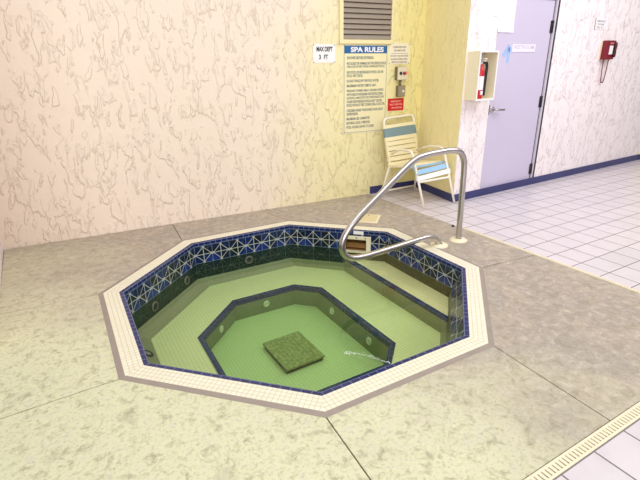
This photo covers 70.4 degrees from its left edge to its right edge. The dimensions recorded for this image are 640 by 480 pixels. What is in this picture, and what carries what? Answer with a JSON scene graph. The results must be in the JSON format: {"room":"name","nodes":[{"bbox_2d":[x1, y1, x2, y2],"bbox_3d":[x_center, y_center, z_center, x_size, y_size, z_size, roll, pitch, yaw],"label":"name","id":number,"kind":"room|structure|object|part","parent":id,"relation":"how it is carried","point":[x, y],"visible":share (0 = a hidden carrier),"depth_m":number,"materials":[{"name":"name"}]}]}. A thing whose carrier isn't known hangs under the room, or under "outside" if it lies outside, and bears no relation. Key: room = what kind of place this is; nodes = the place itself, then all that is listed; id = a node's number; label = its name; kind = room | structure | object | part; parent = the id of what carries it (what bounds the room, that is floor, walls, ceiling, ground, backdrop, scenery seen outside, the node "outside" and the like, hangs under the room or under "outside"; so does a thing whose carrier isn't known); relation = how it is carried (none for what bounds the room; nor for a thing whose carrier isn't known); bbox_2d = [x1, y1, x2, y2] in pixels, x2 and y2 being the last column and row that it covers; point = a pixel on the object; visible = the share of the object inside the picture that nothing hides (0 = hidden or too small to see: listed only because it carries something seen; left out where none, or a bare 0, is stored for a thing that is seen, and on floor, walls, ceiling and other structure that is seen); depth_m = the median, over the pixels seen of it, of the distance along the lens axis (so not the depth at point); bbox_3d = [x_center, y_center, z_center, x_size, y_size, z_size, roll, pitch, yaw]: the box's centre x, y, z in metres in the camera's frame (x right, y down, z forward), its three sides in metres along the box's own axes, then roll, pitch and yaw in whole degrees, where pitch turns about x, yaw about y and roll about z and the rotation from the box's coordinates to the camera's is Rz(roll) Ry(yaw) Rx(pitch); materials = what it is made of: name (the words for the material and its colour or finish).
{"room":"indoor hot tub area","nodes":[
{"label":"indoor hot tub area","id":0,"kind":"room"},
{"bbox_2d":[0,240,3,287],"bbox_3d":[-2.307,-0.910,2.651,0.120,2.770,1.844,-13,24,-30],"label":"wall","id":1,"kind":"structure","parent":0,"point":[1,247],"depth_m":3.63,"materials":[{"name":"white paint"}]},
{"bbox_2d":[0,0,426,250],"bbox_3d":[-0.809,-1.589,4.369,4.390,2.770,0.120,-11,23,-24],"label":"wall","id":2,"kind":"structure","parent":0,"point":[116,115],"depth_m":4.17,"materials":[{"name":"beige paint"}]},
{"bbox_2d":[313,44,334,62],"bbox_3d":[0.044,-1.903,4.630,0.252,0.174,0.008,-11,23,-24],"label":"sign","id":3,"kind":"object","parent":2,"relation":"attached to","point":[322,53],"visible":1,"depth_m":4.63,"materials":[{"name":"white plastic"}]},
{"bbox_2d":[343,44,387,133],"bbox_3d":[0.497,-1.647,4.967,0.552,0.915,0.008,-11,23,-24],"label":"sign","id":4,"kind":"object","parent":2,"relation":"attached to","point":[364,65],"visible":0.99,"depth_m":4.96,"materials":[{"name":"white"}]},
{"bbox_2d":[339,0,394,43],"bbox_3d":[0.490,-2.372,4.683,0.658,0.633,0.027,-11,23,-24],"label":"air vent","id":5,"kind":"object","parent":2,"relation":"in","point":[360,21],"visible":1,"depth_m":4.71,"materials":[{"name":"metal"}]},
{"bbox_2d":[370,180,413,193],"bbox_3d":[0.896,-0.651,5.546,0.669,0.085,0.012,-11,23,-24],"label":"baseboard","id":6,"kind":"structure","parent":2,"relation":"attached to","point":[373,189],"depth_m":5.55,"materials":[{"name":"blue tile"}]},
{"bbox_2d":[388,98,403,110],"bbox_3d":[0.869,-1.555,5.200,0.218,0.134,0.005,-11,23,-24],"label":"sign","id":7,"kind":"object","parent":2,"relation":"attached to","point":[394,104],"visible":1,"depth_m":5.20,"materials":[{"name":"red plastic"}]},
{"bbox_2d":[389,43,409,63],"bbox_3d":[0.880,-2.060,5.018,0.276,0.214,0.006,-11,23,-24],"label":"notice sign","id":8,"kind":"object","parent":2,"relation":"attached to","point":[399,53],"visible":1,"depth_m":5.01,"materials":[{"name":"white"}]},
{"bbox_2d":[396,80,404,96],"bbox_3d":[0.914,-1.716,5.128,0.108,0.181,0.066,-11,23,-24],"label":"switch box","id":9,"kind":"object","parent":2,"relation":"attached to","point":[400,90],"visible":1,"depth_m":5.12,"materials":[{"name":"grey metal"}]},
{"bbox_3d":[0.925,-1.683,5.129,0.090,0.110,0.005,-11,23,-24],"label":"plate","id":10,"kind":"part","parent":9,"relation":"part of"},
{"bbox_2d":[395,67,407,79],"bbox_3d":[0.906,-1.863,5.067,0.142,0.140,0.069,-11,23,-24],"label":"switch box","id":11,"kind":"object","parent":2,"relation":"attached to","point":[401,73],"visible":1,"depth_m":5.05,"materials":[{"name":"grey plastic"}]},
{"bbox_2d":[0,194,639,479],"bbox_3d":[-0.174,0.312,3.224,3.672,0.030,3.804,-13,24,-28],"label":"pool deck","id":12,"kind":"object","parent":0,"point":[563,363],"visible":0.9,"depth_m":2.10,"materials":[{"name":"beige concrete"}]},
{"bbox_2d":[103,221,487,411],"bbox_3d":[-0.141,0.566,3.351,2.498,0.604,2.498,-13,24,-28],"label":"hot tub","id":13,"kind":"object","parent":12,"relation":"in","point":[201,314],"visible":0.94,"depth_m":3.57,"materials":[{"name":"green tile"}]},
{"bbox_2d":[263,331,324,373],"bbox_3d":[-0.203,0.840,3.416,0.316,0.048,0.396,-13,24,-29],"label":"drain cover","id":14,"kind":"object","parent":13,"relation":"on","point":[292,352],"visible":1,"depth_m":3.37,"materials":[{"name":"green plastic"}]},
{"bbox_3d":[-0.203,0.848,3.419,0.300,0.030,0.370,-13,24,-29],"label":"riser frame","id":15,"kind":"part","parent":14,"relation":"part of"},
{"bbox_3d":[-0.236,0.706,3.344,1.188,0.038,1.413,-13,24,-28],"label":"footwell trim","id":16,"kind":"part","parent":13,"relation":"part of","materials":[{"name":"blue tile"}]},
{"bbox_3d":[-0.139,0.671,3.391,2.255,0.440,2.255,-13,24,-28],"label":"water","id":17,"kind":"object","parent":13,"relation":"in","visible":0},
{"bbox_2d":[345,351,391,363],"bbox_3d":[0.303,0.692,2.693,0.329,0.002,0.061,7,22,21],"label":"bubble streak","id":18,"kind":"object","parent":17,"relation":"on","point":[347,351],"visible":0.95,"depth_m":2.69,"materials":[{"name":"liquid"}]},
{"bbox_2d":[98,220,494,417],"bbox_3d":[-0.146,0.285,3.244,2.561,0.004,2.561,-13,24,-28],"label":"trim","id":19,"kind":"structure","parent":12,"relation":"on","point":[121,376],"depth_m":2.24,"materials":[{"name":"white tile"}]},
{"bbox_2d":[359,214,380,222],"bbox_3d":[0.473,-0.219,4.537,0.240,0.012,0.260,5,22,15],"label":"lid","id":20,"kind":"object","parent":12,"relation":"on","point":[367,218],"visible":0.65,"depth_m":4.51,"materials":[{"name":"beige plastic"}]},
{"bbox_2d":[339,147,466,260],"bbox_3d":[0.697,-0.264,3.524,1.303,0.834,0.151,-13,24,-28],"label":"handrail","id":21,"kind":"object","parent":12,"relation":"on","point":[437,243],"visible":1,"depth_m":3.49,"materials":[{"name":"metal"}]},
{"bbox_2d":[418,0,470,192],"bbox_3d":[1.330,-1.826,4.893,0.030,2.770,0.764,-8,22,-19],"label":"wall","id":22,"kind":"structure","parent":0,"point":[447,21],"depth_m":4.90,"materials":[{"name":"yellow paint"}]},
{"bbox_2d":[416,182,451,201],"bbox_3d":[1.333,-0.586,5.354,0.011,0.085,0.771,-8,22,-19],"label":"baseboard","id":23,"kind":"structure","parent":22,"relation":"attached to","point":[440,193],"depth_m":5.29,"materials":[{"name":"blue tile"}]},
{"bbox_2d":[370,160,639,479],"bbox_3d":[2.882,0.497,2.556,14.500,0.001,8.700,-13,24,-28],"label":"floor","id":24,"kind":"structure","parent":0,"point":[589,221],"depth_m":4.33,"materials":[{"name":"white tile"}]},
{"bbox_2d":[382,114,454,208],"bbox_3d":[1.068,-0.900,5.045,0.560,0.896,0.793,-13,24,-28],"label":"chair","id":25,"kind":"object","parent":24,"relation":"on","point":[394,132],"visible":0.85,"depth_m":5.14,"materials":[{"name":"plastic"}]},
{"bbox_3d":[0.749,-0.677,5.226,0.124,0.361,0.025,13,25,32],"label":"leg","id":26,"kind":"part","parent":25,"relation":"part of","materials":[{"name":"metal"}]},
{"bbox_3d":[0.945,-1.148,5.240,0.489,0.567,0.206,-13,24,-28],"label":"frame","id":27,"kind":"part","parent":25,"relation":"part of","materials":[{"name":"plastic"}]},
{"bbox_3d":[0.926,-0.687,4.903,0.100,0.603,0.578,-13,24,-28],"label":"armrest","id":28,"kind":"part","parent":25,"relation":"part of","materials":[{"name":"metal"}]},
{"bbox_3d":[1.089,-0.794,5.044,0.492,0.168,0.567,-13,24,-28],"label":"seat frame","id":29,"kind":"part","parent":25,"relation":"part of","materials":[{"name":"plastic"}]},
{"bbox_3d":[1.290,-0.781,5.134,0.100,0.603,0.641,-13,24,-28],"label":"armrest","id":30,"kind":"part","parent":25,"relation":"part of","materials":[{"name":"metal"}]},
{"bbox_2d":[463,228,639,293],"bbox_3d":[1.862,0.208,3.386,0.029,0.024,2.072,-13,24,-28],"label":"drain","id":31,"kind":"object","parent":24,"relation":"on","point":[486,236],"visible":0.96,"depth_m":3.44,"materials":[{"name":"beige plastic"}]},
{"bbox_2d":[524,402,639,479],"bbox_3d":[0.829,0.876,1.676,3.688,0.024,0.052,-13,24,-28],"label":"drain","id":32,"kind":"object","parent":24,"relation":"on","point":[559,465],"visible":1,"depth_m":1.79,"materials":[{"name":"beige plastic"}]},
{"bbox_2d":[453,0,639,193],"bbox_3d":[3.140,-2.130,5.611,4.080,2.770,0.140,-13,24,-30],"label":"wall","id":33,"kind":"structure","parent":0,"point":[586,121],"depth_m":5.68,"materials":[{"name":"white paint"}]},
{"bbox_2d":[463,51,498,100],"bbox_3d":[1.624,-1.656,4.574,0.276,0.466,0.163,-13,24,-30],"label":"fire extinguisher cabinet","id":34,"kind":"object","parent":33,"relation":"attached to","point":[474,58],"visible":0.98,"depth_m":4.55,"materials":[{"name":"beige metal"}]},
{"bbox_2d":[477,58,487,98],"bbox_3d":[1.619,-1.618,4.552,0.093,0.380,0.098,14,25,34],"label":"fire extinguisher","id":35,"kind":"object","parent":34,"relation":"in","point":[482,78],"visible":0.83,"depth_m":4.53,"materials":[{"name":"metal"}]},
{"bbox_3d":[1.583,-1.679,4.636,0.246,0.436,0.007,-13,24,-30],"label":"panel","id":36,"kind":"part","parent":34,"relation":"part of","materials":[{"name":"beige metal"}]},
{"bbox_3d":[1.665,-1.633,4.513,0.276,0.466,0.008,-13,24,-30],"label":"frame","id":37,"kind":"part","parent":34,"relation":"part of","materials":[{"name":"white metal"}]},
{"bbox_2d":[480,0,560,188],"bbox_3d":[2.225,-1.628,5.143,1.007,2.015,0.180,-13,24,-30],"label":"door","id":38,"kind":"structure","parent":33,"relation":"attached to","point":[516,111],"depth_m":5.14,"materials":[{"name":"purple paint"}]},
{"bbox_2d":[502,44,511,62],"bbox_3d":[1.988,-1.985,4.825,0.146,0.186,0.002,-13,24,-30],"label":"tape arrow","id":39,"kind":"object","parent":38,"relation":"attached to","point":[508,49],"visible":1,"depth_m":4.82,"materials":[{"name":"blue plastic"}]},
{"bbox_2d":[498,0,516,32],"bbox_3d":[1.927,-2.304,4.660,0.250,0.310,0.011,-14,24,-30],"label":"paper sheet","id":40,"kind":"object","parent":38,"relation":"attached to","point":[508,7],"visible":1,"depth_m":4.66,"materials":[{"name":"white paper"}]},
{"bbox_2d":[512,44,535,51],"bbox_3d":[2.223,-2.091,4.940,0.400,0.078,0.007,-13,24,-30],"label":"plate","id":41,"kind":"object","parent":38,"relation":"attached to","point":[515,47],"visible":1,"depth_m":4.93,"materials":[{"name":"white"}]},
{"bbox_2d":[452,154,637,201],"bbox_3d":[3.192,-0.870,6.016,4.082,0.085,0.011,-13,24,-30],"label":"baseboard","id":42,"kind":"structure","parent":33,"relation":"attached to","point":[511,185],"depth_m":5.80,"materials":[{"name":"blue tile"}]},
{"bbox_2d":[594,17,607,29],"bbox_3d":[3.428,-2.635,5.526,0.269,0.132,0.007,-14,24,-30],"label":"notice","id":43,"kind":"object","parent":33,"relation":"attached to","point":[600,23],"visible":1,"depth_m":5.52,"materials":[{"name":"white paper"}]},
{"bbox_2d":[598,40,617,82],"bbox_3d":[3.629,-2.252,5.741,0.235,0.503,0.105,-13,24,-30],"label":"wall telephone","id":44,"kind":"object","parent":33,"relation":"attached to","point":[608,48],"visible":1,"depth_m":5.68,"materials":[{"name":"red plastic"}]},
{"bbox_3d":[3.601,-2.393,5.731,0.235,0.220,0.008,-13,24,-30],"label":"mounting plate","id":45,"kind":"part","parent":44,"relation":"part of","materials":[{"name":"beige plastic"}]},
{"bbox_3d":[3.640,-2.164,5.799,0.128,0.296,0.031,-13,24,-30],"label":"cord","id":46,"kind":"part","parent":44,"relation":"part of","materials":[{"name":"red plastic"}]}
]}

